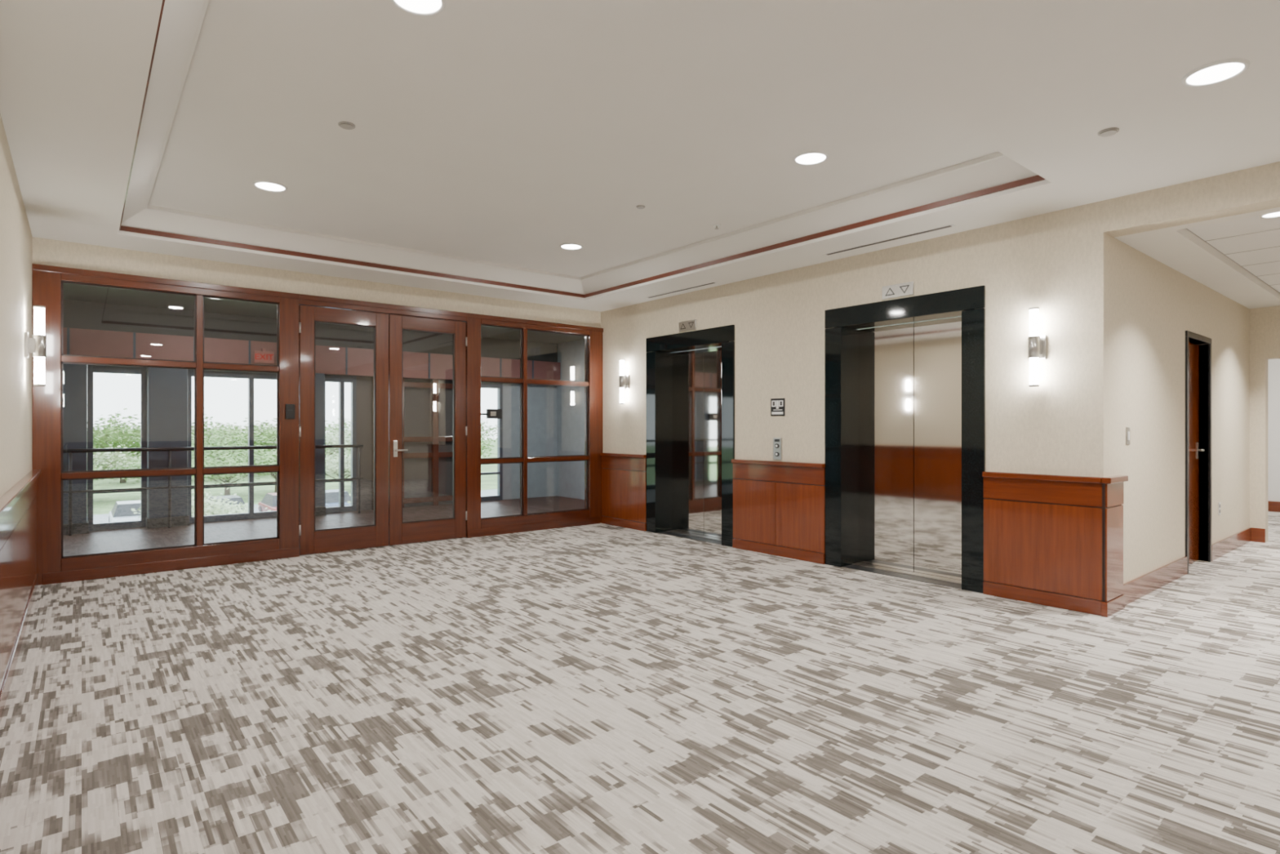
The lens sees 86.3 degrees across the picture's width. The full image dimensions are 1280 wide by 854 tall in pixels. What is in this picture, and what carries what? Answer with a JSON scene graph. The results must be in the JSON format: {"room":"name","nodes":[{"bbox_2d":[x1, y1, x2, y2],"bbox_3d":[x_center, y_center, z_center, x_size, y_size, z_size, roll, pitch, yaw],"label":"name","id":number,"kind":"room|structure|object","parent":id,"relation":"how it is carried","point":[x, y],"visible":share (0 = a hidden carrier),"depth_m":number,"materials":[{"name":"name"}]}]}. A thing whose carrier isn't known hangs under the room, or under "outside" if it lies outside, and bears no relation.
{"room":"lobby","nodes":[
{"label":"lobby","id":0,"kind":"room"},
{"bbox_2d":[0,113,32,497],"bbox_3d":[-0.969,-0.287,0.593,0.150,3.060,12.545,0,0,-39],"label":"wall","id":1,"kind":"structure","parent":0,"point":[15,235],"depth_m":3.88,"materials":[{"name":"beige paint"}]},
{"bbox_2d":[0,469,41,722],"bbox_3d":[-0.888,0.787,0.656,0.055,0.912,12.140,0,0,-39],"label":"wainscoting","id":2,"kind":"structure","parent":1,"relation":"attached to","point":[19,576],"depth_m":3.60,"materials":[{"name":"brown wood"}]},
{"bbox_2d":[24,305,46,386],"bbox_3d":[-4.153,-0.557,4.690,0.111,0.550,0.110,0,0,-39],"label":"wall sconce","id":3,"kind":"object","parent":1,"relation":"attached to","point":[36,345],"visible":1,"depth_m":4.68,"materials":[{"name":"glass"}]},
{"bbox_2d":[62,299,560,380],"bbox_3d":[-5.253,-1.127,9.262,9.700,0.740,0.250,0,0,-39],"label":"wall","id":4,"kind":"structure","parent":0,"point":[89,328],"depth_m":9.17,"materials":[{"name":"wood"}]},
{"bbox_2d":[87,364,146,531],"bbox_3d":[-6.395,0.243,8.353,0.576,2.000,0.090,0,0,-39],"label":"window","id":5,"kind":"structure","parent":4,"relation":"in","point":[142,371],"depth_m":8.33,"materials":[{"name":"black metal"}]},
{"bbox_2d":[187,368,276,523],"bbox_3d":[-5.397,0.243,9.170,1.176,2.000,0.090,0,0,-39],"label":"window","id":6,"kind":"structure","parent":4,"relation":"in","point":[251,376],"depth_m":9.17,"materials":[{"name":"black metal"}]},
{"bbox_2d":[253,348,274,364],"bbox_3d":[-5.075,-0.957,9.203,0.240,0.200,0.087,0,0,-39],"label":"exit sign","id":7,"kind":"object","parent":4,"relation":"attached to","point":[260,357],"visible":1,"depth_m":9.17,"materials":[{"name":"red plastic"}]},
{"bbox_2d":[324,374,356,513],"bbox_3d":[-4.410,0.243,9.978,0.486,2.000,0.090,0,0,-39],"label":"window","id":8,"kind":"structure","parent":4,"relation":"in","point":[340,379],"depth_m":9.99,"materials":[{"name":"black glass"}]},
{"bbox_2d":[32,236,600,328],"bbox_3d":[-2.687,-1.542,7.175,5.528,0.550,0.120,0,0,-39],"label":"wall","id":9,"kind":"structure","parent":0,"point":[51,252],"depth_m":6.50,"materials":[{"name":"beige paint"}]},
{"bbox_2d":[31,263,299,585],"bbox_3d":[-4.049,-0.017,5.989,1.916,2.520,0.132,0,0,-39],"label":"window","id":10,"kind":"structure","parent":9,"relation":"in","point":[52,567],"depth_m":5.89,"materials":[{"name":"brown wood"}]},
{"bbox_2d":[285,404,294,418],"bbox_3d":[-3.328,-0.147,6.491,0.080,0.140,0.026,0,0,-39],"label":"card reader","id":11,"kind":"object","parent":10,"relation":"attached to","point":[290,408],"visible":1,"depth_m":6.48,"materials":[{"name":"black plastic"}]},
{"bbox_2d":[298,305,388,555],"bbox_3d":[-2.958,0.030,6.848,0.859,2.410,0.064,0,0,-39],"label":"door","id":12,"kind":"structure","parent":9,"relation":"in","point":[311,540],"depth_m":6.78,"materials":[{"name":"brown wood"}]},
{"bbox_2d":[298,293,467,321],"bbox_3d":[-2.639,-1.230,7.142,1.727,0.095,0.132,0,0,-39],"label":"door frame","id":13,"kind":"structure","parent":9,"relation":"attached to","point":[304,300],"depth_m":7.03,"materials":[{"name":"brown wood"}]},
{"bbox_2d":[388,314,466,545],"bbox_3d":[-2.273,0.030,7.380,0.860,2.410,0.109,0,0,-39],"label":"door","id":14,"kind":"structure","parent":9,"relation":"in","point":[400,532],"depth_m":7.32,"materials":[{"name":"brown wood"}]},
{"bbox_2d":[465,312,603,537],"bbox_3d":[-1.242,-0.017,8.285,1.883,2.520,0.132,0,0,-39],"label":"window","id":15,"kind":"structure","parent":9,"relation":"in","point":[477,526],"depth_m":8.14,"materials":[{"name":"brown wood"}]},
{"bbox_2d":[480,408,502,418],"bbox_3d":[-1.712,-0.152,7.861,0.254,0.110,0.051,0,0,-39],"label":"box","id":16,"kind":"object","parent":15,"relation":"attached to","point":[491,413],"visible":1,"depth_m":7.85,"materials":[{"name":"black plastic"}]},
{"bbox_2d":[62,283,584,343],"bbox_3d":[-4.285,-1.707,8.080,10.000,0.420,3.305,0,0,-39],"label":"ceiling","id":17,"kind":"structure","parent":0,"point":[70,291],"depth_m":8.37,"materials":[{"name":"white paint"}]},
{"bbox_2d":[356,376,556,511],"bbox_3d":[-2.895,0.243,11.276,3.500,2.000,0.120,0,0,-39],"label":"wall","id":18,"kind":"structure","parent":0,"point":[541,399],"depth_m":11.02,"materials":[{"name":"beige paint"}]},
{"bbox_2d":[371,376,453,510],"bbox_3d":[-3.407,0.243,10.734,1.570,2.000,0.070,0,0,-39],"label":"window","id":19,"kind":"structure","parent":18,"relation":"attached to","point":[435,385],"depth_m":10.80,"materials":[{"name":"brown wood"}]},
{"bbox_2d":[480,382,502,501],"bbox_3d":[-2.595,0.243,11.463,0.596,2.000,0.090,0,0,-39],"label":"window","id":20,"kind":"structure","parent":18,"relation":"in","point":[499,386],"depth_m":11.59,"materials":[{"name":"black metal"}]},
{"bbox_2d":[556,339,584,499],"bbox_3d":[-0.474,-0.127,11.199,0.150,2.740,3.305,0,0,-39],"label":"wall","id":21,"kind":"structure","parent":0,"point":[570,399],"depth_m":12.00,"materials":[{"name":"beige paint"}]},
{"bbox_2d":[0,495,1279,853],"bbox_3d":[2.386,1.293,5.454,17.000,0.100,15.820,0,0,-39],"label":"floor","id":22,"kind":"structure","parent":0,"point":[598,688],"depth_m":3.03,"materials":[{"name":"carpet"}]},
{"bbox_2d":[62,363,88,534],"bbox_3d":[-6.685,0.243,8.012,0.324,2.000,0.332,0,0,-39],"label":"column","id":23,"kind":"structure","parent":22,"relation":"on","point":[74,375],"depth_m":7.92,"materials":[{"name":"metal"}]},
{"bbox_2d":[146,367,189,528],"bbox_3d":[-5.961,0.243,8.604,0.434,2.000,0.332,0,0,-39],"label":"column","id":24,"kind":"structure","parent":22,"relation":"on","point":[166,388],"depth_m":8.47,"materials":[{"name":"metal"}]},
{"bbox_2d":[62,444,363,535],"bbox_3d":[-6.408,0.747,7.910,6.200,0.992,0.043,0,0,-39],"label":"handrail","id":25,"kind":"object","parent":22,"relation":"on","point":[69,451],"visible":0.8,"depth_m":8.40,"materials":[{"name":"metal"}]},
{"bbox_2d":[315,373,325,515],"bbox_3d":[-4.719,0.243,9.620,0.464,2.000,0.332,0,0,-39],"label":"column","id":26,"kind":"structure","parent":22,"relation":"on","point":[320,508],"depth_m":9.60,"materials":[{"name":"metal"}]},
{"bbox_2d":[0,0,1279,311],"bbox_3d":[1.212,-1.657,2.410,5.528,0.320,12.195,0,0,-39],"label":"ceiling","id":27,"kind":"structure","parent":0,"point":[488,137],"depth_m":3.68,"materials":[{"name":"paint"}]},
{"bbox_2d":[252,180,288,191],"bbox_3d":[-2.634,-1.712,4.861,0.224,0.011,0.224,0,0,-39],"label":"recessed light","id":28,"kind":"object","parent":27,"relation":"in","point":[267,185],"visible":1,"depth_m":4.85,"materials":[{"name":"white plastic"}]},
{"bbox_2d":[337,121,355,129],"bbox_3d":[-1.667,-1.711,3.880,0.090,0.012,0.090,0,0,-39],"label":"sprinkler cover","id":29,"kind":"object","parent":27,"relation":"attached to","point":[344,125],"visible":1,"depth_m":3.87,"materials":[{"name":"white metal"}]},
{"bbox_2d":[390,0,445,16],"bbox_3d":[-0.892,-1.712,2.733,0.224,0.011,0.224,0,0,-39],"label":"recessed light","id":30,"kind":"object","parent":27,"relation":"in","point":[416,7],"visible":1,"depth_m":2.78,"materials":[{"name":"white plastic"}]},
{"bbox_2d":[559,243,582,249],"bbox_3d":[-0.652,-1.712,6.482,0.224,0.011,0.224,0,0,-39],"label":"recessed light","id":31,"kind":"object","parent":27,"relation":"in","point":[565,246],"visible":1,"depth_m":6.46,"materials":[{"name":"white plastic"}]},
{"bbox_2d":[119,0,1045,297],"bbox_3d":[-0.763,-1.544,4.738,4.380,0.037,5.020,0,0,-39],"label":"trim","id":32,"kind":"structure","parent":27,"relation":"attached to","point":[1036,178],"depth_m":5.71,"materials":[{"name":"brown wood"}]},
{"bbox_2d":[635,204,644,208],"bbox_3d":[0.006,-1.711,5.315,0.070,0.012,0.070,0,0,-39],"label":"sprinkler cover","id":33,"kind":"object","parent":27,"relation":"attached to","point":[639,206],"visible":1,"depth_m":5.30,"materials":[{"name":"white metal"}]},
{"bbox_2d":[645,281,716,297],"bbox_3d":[0.435,-1.494,7.475,0.050,0.006,1.100,0,0,-39],"label":"ceiling vent","id":34,"kind":"object","parent":27,"relation":"in","point":[713,282],"visible":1,"depth_m":7.43,"materials":[{"name":"white plastic"}]},
{"bbox_2d":[712,223,720,229],"bbox_3d":[0.653,-1.700,5.811,0.070,0.033,0.070,0,0,-39],"label":"sprinkler","id":35,"kind":"object","parent":27,"relation":"attached to","point":[717,225],"visible":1,"depth_m":5.80,"materials":[{"name":"silver metal"}]},
{"bbox_2d":[792,151,828,165],"bbox_3d":[1.089,-1.712,4.354,0.224,0.011,0.224,0,0,-39],"label":"recessed light","id":36,"kind":"object","parent":27,"relation":"in","point":[809,157],"visible":1,"depth_m":4.34,"materials":[{"name":"white plastic"}]},
{"bbox_2d":[823,224,955,255],"bbox_3d":[1.967,-1.494,5.492,0.050,0.006,1.130,0,0,-39],"label":"ceiling vent","id":37,"kind":"object","parent":27,"relation":"in","point":[949,225],"visible":1,"depth_m":5.43,"materials":[{"name":"grey metal"}]},
{"bbox_2d":[1097,127,1119,137],"bbox_3d":[2.373,-1.491,3.457,0.090,0.012,0.090,0,0,-39],"label":"sprinkler cover","id":38,"kind":"object","parent":27,"relation":"attached to","point":[1108,131],"visible":1,"depth_m":3.44,"materials":[{"name":"white metal"}]},
{"bbox_2d":[1181,58,1249,87],"bbox_3d":[2.429,-1.492,2.884,0.224,0.011,0.224,0,0,-39],"label":"recessed light","id":39,"kind":"object","parent":27,"relation":"in","point":[1220,71],"visible":1,"depth_m":2.88,"materials":[{"name":"white plastic"}]},
{"bbox_2d":[600,161,1279,477],"bbox_3d":[3.454,-0.287,4.192,0.200,3.060,12.515,0,0,-39],"label":"wall","id":40,"kind":"structure","parent":0,"point":[1060,263],"depth_m":5.03,"materials":[{"name":"beige paint"}]},
{"bbox_2d":[619,359,629,404],"bbox_3d":[-0.205,-0.557,8.419,0.111,0.550,0.110,0,0,-39],"label":"wall sconce","id":41,"kind":"object","parent":40,"relation":"attached to","point":[624,380],"visible":1,"depth_m":8.38,"materials":[{"name":"glass"}]},
{"bbox_2d":[678,319,696,332],"bbox_3d":[0.528,-1.127,7.599,0.014,0.110,0.280,0,0,-39],"label":"lantern","id":42,"kind":"object","parent":40,"relation":"attached to","point":[690,325],"visible":1,"depth_m":7.59,"materials":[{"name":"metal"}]},
{"bbox_2d":[645,324,734,546],"bbox_3d":[0.642,0.093,7.693,0.320,2.300,1.409,0,0,-39],"label":"elevator","id":43,"kind":"object","parent":40,"relation":"attached to","point":[690,375],"visible":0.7,"depth_m":7.87,"materials":[{"name":"black metal"}]},
{"bbox_2d":[770,398,784,416],"bbox_3d":[1.334,-0.192,6.618,0.009,0.170,0.170,0,0,-39],"label":"notice sign","id":44,"kind":"object","parent":40,"relation":"attached to","point":[777,405],"visible":1,"depth_m":6.61,"materials":[{"name":"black plastic"}]},
{"bbox_2d":[773,437,782,459],"bbox_3d":[1.329,0.210,6.614,0.022,0.215,0.100,0,0,-39],"label":"panel","id":45,"kind":"object","parent":40,"relation":"attached to","point":[777,442],"visible":1,"depth_m":6.60,"materials":[{"name":"metal"}]},
{"bbox_2d":[600,452,1128,617],"bbox_3d":[1.411,0.787,6.733,0.365,0.912,5.644,0,0,-39],"label":"wainscoting","id":46,"kind":"structure","parent":40,"relation":"attached to","point":[1054,540],"depth_m":4.93,"materials":[{"name":"brown wood"}]},
{"bbox_2d":[882,281,913,299],"bbox_3d":[2.129,-1.127,5.642,0.014,0.110,0.280,0,0,-39],"label":"lantern","id":47,"kind":"object","parent":40,"relation":"attached to","point":[904,289],"visible":1,"depth_m":5.63,"materials":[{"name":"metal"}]},
{"bbox_2d":[825,285,985,593],"bbox_3d":[2.243,0.093,5.735,0.320,2.300,1.409,0,0,-39],"label":"elevator","id":48,"kind":"object","parent":40,"relation":"attached to","point":[905,377],"visible":0.94,"depth_m":5.82,"materials":[{"name":"black metal"}]},
{"bbox_2d":[1027,306,1046,386],"bbox_3d":[2.770,-0.557,4.783,0.111,0.550,0.110,0,0,-39],"label":"wall sconce","id":49,"kind":"object","parent":40,"relation":"attached to","point":[1037,344],"visible":1,"depth_m":4.75,"materials":[{"name":"glass"}]},
{"bbox_2d":[1113,237,1248,583],"bbox_3d":[4.883,-0.127,6.096,4.422,2.740,0.150,0,0,-39],"label":"wall","id":50,"kind":"structure","parent":0,"point":[1155,304],"depth_m":5.43,"materials":[{"name":"beige paint"}]},
{"bbox_2d":[1125,427,1129,444],"bbox_3d":[3.446,0.063,4.817,0.075,0.120,0.011,0,0,-39],"label":"light switch","id":51,"kind":"object","parent":50,"relation":"attached to","point":[1127,429],"visible":1,"depth_m":4.81,"materials":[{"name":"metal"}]},
{"bbox_2d":[1122,527,1265,605],"bbox_3d":[5.014,1.168,6.022,4.312,0.150,0.131,0,0,-39],"label":"baseboard","id":52,"kind":"structure","parent":50,"relation":"attached to","point":[1134,589],"depth_m":5.53,"materials":[{"name":"brown wood"}]},
{"bbox_2d":[1185,330,1211,573],"bbox_3d":[4.917,0.213,6.095,0.850,2.060,0.135,0,0,-39],"label":"door","id":53,"kind":"structure","parent":50,"relation":"in","point":[1192,375],"depth_m":6.28,"materials":[{"name":"brown wood"}]},
{"bbox_2d":[1217,502,1220,515],"bbox_3d":[5.564,0.783,6.551,0.070,0.120,0.008,0,0,-39],"label":"wall outlet","id":54,"kind":"object","parent":50,"relation":"attached to","point":[1219,503],"visible":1,"depth_m":6.53,"materials":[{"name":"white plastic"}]},
{"bbox_2d":[1114,207,1279,308],"bbox_3d":[6.769,-1.442,6.830,8.272,0.310,5.200,0,0,-39],"label":"ceiling","id":55,"kind":"structure","parent":0,"point":[1237,257],"depth_m":5.15,"materials":[{"name":"paint"}]},
{"bbox_2d":[1259,212,1279,217],"bbox_3d":[4.015,-1.343,4.299,0.168,0.011,0.168,0,0,-39],"label":"recessed light","id":56,"kind":"object","parent":55,"relation":"in","point":[1275,215],"visible":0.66,"depth_m":4.34,"materials":[{"name":"white plastic"}]},
{"bbox_2d":[1248,306,1279,542],"bbox_3d":[7.618,-0.127,6.363,0.150,2.740,3.201,0,0,-39],"label":"wall corridor end","id":57,"kind":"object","parent":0,"point":[1264,322],"depth_m":7.38,"materials":[{"name":"beige paint"}]},
{"bbox_2d":[1267,358,1279,501],"bbox_3d":[8.526,-0.127,8.332,3.750,2.740,5.100,0,0,-39],"label":"wall","id":58,"kind":"structure","parent":0,"point":[1273,365],"depth_m":10.06,"materials":[{"name":"white paint"}]},
{"bbox_2d":[1267,500,1279,511],"bbox_3d":[9.877,1.168,9.373,0.040,0.150,4.800,0,0,-39],"label":"baseboard","id":59,"kind":"structure","parent":58,"relation":"attached to","point":[1274,506],"depth_m":10.03,"materials":[{"name":"brown wood"}]},
{"label":"outside","id":60,"kind":"structure","parent":0,"visible":0},
{"bbox_2d":[93,439,497,515],"bbox_3d":[-70.484,5.493,117.729,280.000,0.500,248.500,0,0,-39],"label":"ground","id":61,"kind":"structure","parent":60,"point":[103,503],"depth_m":59.64,"materials":[{"name":"green plant"}]},
{"bbox_2d":[93,461,111,482],"bbox_3d":[-38.379,3.301,43.532,7.650,3.884,8.522,0,0,15],"label":"tree","id":62,"kind":"object","parent":61,"relation":"on","point":[93,461],"visible":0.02,"depth_m":45.81,"materials":[{"name":"green plant"}]},
{"bbox_2d":[93,408,140,448],"bbox_3d":[-57.297,1.616,71.600,14.908,7.253,15.933,0,0,29],"label":"tree","id":63,"kind":"object","parent":61,"relation":"on","point":[117,428],"visible":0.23,"depth_m":70.19,"materials":[{"name":"green plant"}]},
{"bbox_2d":[93,444,140,486],"bbox_3d":[-39.621,3.016,48.170,8.941,4.453,9.070,0,0,-24],"label":"tree","id":64,"kind":"object","parent":61,"relation":"on","point":[101,458],"visible":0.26,"depth_m":47.79,"materials":[{"name":"green plant"}]},
{"bbox_2d":[93,426,140,483],"bbox_3d":[-47.864,2.459,63.173,12.230,5.568,11.443,0,0,15],"label":"tree","id":65,"kind":"object","parent":61,"relation":"on","point":[104,442],"visible":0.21,"depth_m":62.40,"materials":[{"name":"green plant"}]},
{"bbox_2d":[93,413,233,454],"bbox_3d":[-54.538,1.857,77.833,14.857,6.772,13.335,0,0,-2],"label":"tree","id":66,"kind":"object","parent":61,"relation":"on","point":[133,426],"visible":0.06,"depth_m":77.03,"materials":[{"name":"green plant"}]},
{"bbox_2d":[105,445,223,484],"bbox_3d":[-34.446,3.230,49.508,7.728,4.026,7.885,0,0,-10],"label":"tree","id":67,"kind":"object","parent":61,"relation":"on","point":[138,465],"visible":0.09,"depth_m":48.27,"materials":[{"name":"green plant"}]},
{"bbox_2d":[133,424,260,480],"bbox_3d":[-42.504,2.465,65.888,10.943,5.557,12.191,0,0,-10],"label":"tree","id":68,"kind":"object","parent":61,"relation":"on","point":[221,442],"visible":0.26,"depth_m":65.52,"materials":[{"name":"green plant"}]},
{"bbox_2d":[131,487,271,517],"bbox_3d":[-16.902,3.757,26.077,4.574,2.972,4.509,0,0,-35],"label":"tree","id":69,"kind":"object","parent":61,"relation":"on","point":[208,509],"visible":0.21,"depth_m":26.05,"materials":[{"name":"green plant"}]},
{"bbox_2d":[138,440,276,495],"bbox_3d":[-29.418,3.088,48.605,8.440,4.309,8.272,0,0,27],"label":"tree","id":70,"kind":"object","parent":61,"relation":"on","point":[234,462],"visible":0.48,"depth_m":48.48,"materials":[{"name":"green plant"}]},
{"bbox_2d":[191,416,276,455],"bbox_3d":[-43.102,2.063,74.845,13.952,6.359,12.523,0,0,27],"label":"tree","id":71,"kind":"object","parent":61,"relation":"on","point":[266,437],"visible":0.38,"depth_m":73.06,"materials":[{"name":"green plant"}]},
{"bbox_2d":[193,417,276,458],"bbox_3d":[-48.621,2.019,84.343,13.731,6.448,13.836,0,0,-7],"label":"tree","id":72,"kind":"object","parent":61,"relation":"on","point":[268,424],"visible":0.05,"depth_m":83.21,"materials":[{"name":"green plant"}]},
{"bbox_2d":[218,442,333,492],"bbox_3d":[-28.678,3.091,53.888,8.475,4.304,9.442,0,0,-44],"label":"tree","id":73,"kind":"object","parent":61,"relation":"on","point":[262,454],"visible":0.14,"depth_m":52.54,"materials":[{"name":"green plant"}]},
{"bbox_2d":[238,417,348,443],"bbox_3d":[-44.012,2.051,87.208,13.121,6.384,14.023,0,0,36],"label":"tree","id":74,"kind":"object","parent":61,"relation":"on","point":[273,418],"visible":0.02,"depth_m":88.18,"materials":[{"name":"green plant"}]},
{"bbox_2d":[93,488,497,523],"bbox_3d":[-20.123,5.233,40.386,70.000,0.020,16.000,0,0,-39],"label":"parking lot","id":75,"kind":"structure","parent":61,"relation":"on","point":[97,518],"depth_m":41.00,"materials":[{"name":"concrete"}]},
{"bbox_2d":[108,500,140,522],"bbox_3d":[-25.682,4.523,34.546,1.840,1.400,4.400,0,0,-39],"label":"car","id":76,"kind":"object","parent":75,"relation":"on","point":[122,511],"visible":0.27,"depth_m":33.64,"materials":[{"name":"paint"}]},
{"bbox_2d":[204,494,246,514],"bbox_3d":[-22.509,4.523,37.143,1.840,1.400,4.400,0,0,-39],"label":"car","id":77,"kind":"object","parent":75,"relation":"on","point":[234,498],"visible":0.04,"depth_m":36.81,"materials":[{"name":"paint"}]},
{"bbox_2d":[257,492,276,511],"bbox_3d":[-20.341,4.523,38.916,1.840,1.400,4.400,0,0,-39],"label":"car","id":78,"kind":"object","parent":75,"relation":"on","point":[268,501],"visible":0.21,"depth_m":38.47,"materials":[{"name":"paint"}]},
{"bbox_2d":[325,488,351,506],"bbox_3d":[-18.252,4.523,40.626,1.840,1.400,4.400,0,0,-39],"label":"car","id":79,"kind":"object","parent":75,"relation":"on","point":[331,495],"visible":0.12,"depth_m":39.75,"materials":[{"name":"paint"}]},
{"bbox_2d":[262,426,351,457],"bbox_3d":[-34.999,2.630,73.974,11.216,5.227,11.131,0,0,20],"label":"tree","id":80,"kind":"object","parent":61,"relation":"on","point":[334,450],"visible":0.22,"depth_m":73.97,"materials":[{"name":"green plant"}]},
{"bbox_2d":[325,451,351,482],"bbox_3d":[-23.689,3.506,53.932,6.974,3.474,7.075,0,0,34],"label":"tree","id":81,"kind":"object","parent":61,"relation":"on","point":[333,463],"visible":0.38,"depth_m":53.63,"materials":[{"name":"green plant"}]},
{"bbox_2d":[325,417,351,438],"bbox_3d":[-36.542,1.667,91.659,14.085,7.152,15.692,0,0,36],"label":"tree","id":82,"kind":"object","parent":61,"relation":"on","point":[336,428],"visible":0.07,"depth_m":88.94,"materials":[{"name":"green plant"}]},
{"bbox_2d":[325,426,351,449],"bbox_3d":[-31.611,2.321,79.246,12.541,5.844,12.446,0,0,21],"label":"tree","id":83,"kind":"object","parent":61,"relation":"on","point":[348,432],"visible":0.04,"depth_m":78.00,"materials":[{"name":"green plant"}]},
{"bbox_2d":[327,449,351,465],"bbox_3d":[-23.544,3.133,60.689,8.264,4.219,8.099,0,0,-36],"label":"tree","id":84,"kind":"object","parent":61,"relation":"on","point":[348,452],"visible":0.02,"depth_m":59.28,"materials":[{"name":"green plant"}]},
{"bbox_2d":[480,431,497,457],"bbox_3d":[-18.521,2.870,69.921,10.411,4.745,9.345,0,0,37],"label":"tree","id":85,"kind":"object","parent":61,"relation":"on","point":[485,447],"visible":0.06,"depth_m":70.67,"materials":[{"name":"green plant"}]},
{"bbox_2d":[480,418,497,443],"bbox_3d":[-27.132,1.766,102.885,15.258,6.954,13.695,0,0,-21],"label":"tree","id":86,"kind":"object","parent":61,"relation":"on","point":[493,428],"visible":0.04,"depth_m":103.92,"materials":[{"name":"green plant"}]}
]}

